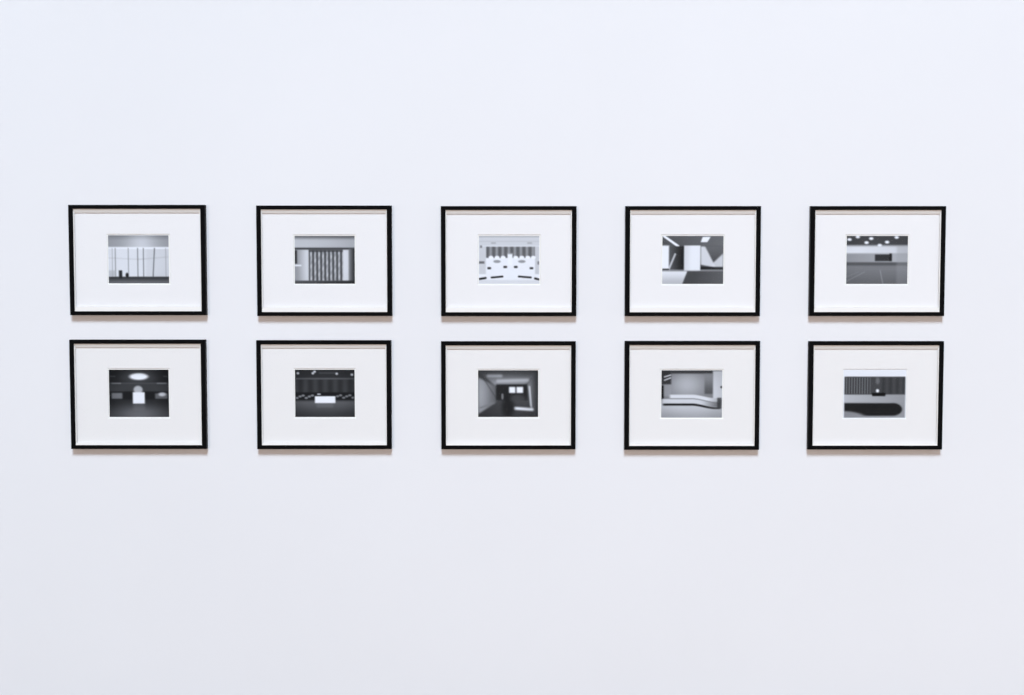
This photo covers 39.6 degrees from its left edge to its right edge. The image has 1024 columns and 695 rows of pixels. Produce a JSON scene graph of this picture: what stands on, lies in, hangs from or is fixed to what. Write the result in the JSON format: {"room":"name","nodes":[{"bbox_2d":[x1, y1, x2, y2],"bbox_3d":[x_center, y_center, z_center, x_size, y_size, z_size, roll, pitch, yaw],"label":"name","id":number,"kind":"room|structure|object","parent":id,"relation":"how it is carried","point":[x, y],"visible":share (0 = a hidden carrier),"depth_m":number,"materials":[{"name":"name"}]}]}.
{"room":"art gallery","nodes":[
{"label":"art gallery","id":0,"kind":"room"},
{"bbox_2d":[0,0,1023,694],"bbox_3d":[0.000,-0.384,5.325,10.300,3.700,0.150,0,4,0],"label":"wall","id":1,"kind":"structure","parent":0,"point":[232,566],"depth_m":5.27,"materials":[{"name":"white paint"}]},
{"bbox_2d":[68,205,207,314],"bbox_3d":[-1.378,-0.322,5.241,0.502,0.405,0.024,0,4,0],"label":"picture","id":2,"kind":"object","parent":1,"relation":"attached to","point":[124,259],"visible":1,"depth_m":5.24,"materials":[{"name":"white paper"}]},
{"bbox_2d":[69,340,207,448],"bbox_3d":[-1.383,0.173,5.272,0.502,0.406,0.024,0,4,0],"label":"picture","id":3,"kind":"object","parent":1,"relation":"attached to","point":[125,394],"visible":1,"depth_m":5.27,"materials":[{"name":"white paper"}]},
{"bbox_2d":[256,206,391,315],"bbox_3d":[-0.691,-0.319,5.241,0.496,0.406,0.024,0,4,0],"label":"picture","id":4,"kind":"object","parent":1,"relation":"attached to","point":[312,260],"visible":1,"depth_m":5.24,"materials":[{"name":"white paper"}]},
{"bbox_2d":[256,340,391,448],"bbox_3d":[-0.696,0.175,5.272,0.498,0.404,0.024,0,4,0],"label":"picture","id":5,"kind":"object","parent":1,"relation":"attached to","point":[312,394],"visible":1,"depth_m":5.27,"materials":[{"name":"white paper"}]},
{"bbox_2d":[441,341,575,448],"bbox_3d":[-0.013,0.177,5.272,0.497,0.401,0.024,0,4,0],"label":"picture","id":6,"kind":"object","parent":1,"relation":"attached to","point":[495,394],"visible":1,"depth_m":5.27,"materials":[{"name":"white paper"}]},
{"bbox_2d":[441,206,576,315],"bbox_3d":[-0.012,-0.318,5.241,0.498,0.404,0.024,0,4,0],"label":"picture","id":7,"kind":"object","parent":1,"relation":"attached to","point":[496,260],"visible":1,"depth_m":5.24,"materials":[{"name":"white paper"}]},
{"bbox_2d":[624,341,759,449],"bbox_3d":[0.666,0.177,5.272,0.499,0.404,0.024,0,4,0],"label":"picture","id":8,"kind":"object","parent":1,"relation":"attached to","point":[679,395],"visible":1,"depth_m":5.27,"materials":[{"name":"white paper"}]},
{"bbox_2d":[625,206,760,315],"bbox_3d":[0.665,-0.318,5.241,0.497,0.404,0.024,0,4,0],"label":"picture","id":9,"kind":"object","parent":1,"relation":"attached to","point":[680,260],"visible":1,"depth_m":5.24,"materials":[{"name":"white paper"}]},
{"bbox_2d":[807,341,943,449],"bbox_3d":[1.346,0.177,5.272,0.498,0.402,0.024,0,4,0],"label":"picture","id":10,"kind":"object","parent":1,"relation":"attached to","point":[862,395],"visible":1,"depth_m":5.27,"materials":[{"name":"white paper"}]},
{"bbox_2d":[808,206,945,315],"bbox_3d":[1.345,-0.318,5.241,0.497,0.404,0.024,0,4,0],"label":"picture","id":11,"kind":"object","parent":1,"relation":"attached to","point":[864,260],"visible":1,"depth_m":5.24,"materials":[{"name":"white paper"}]}
]}

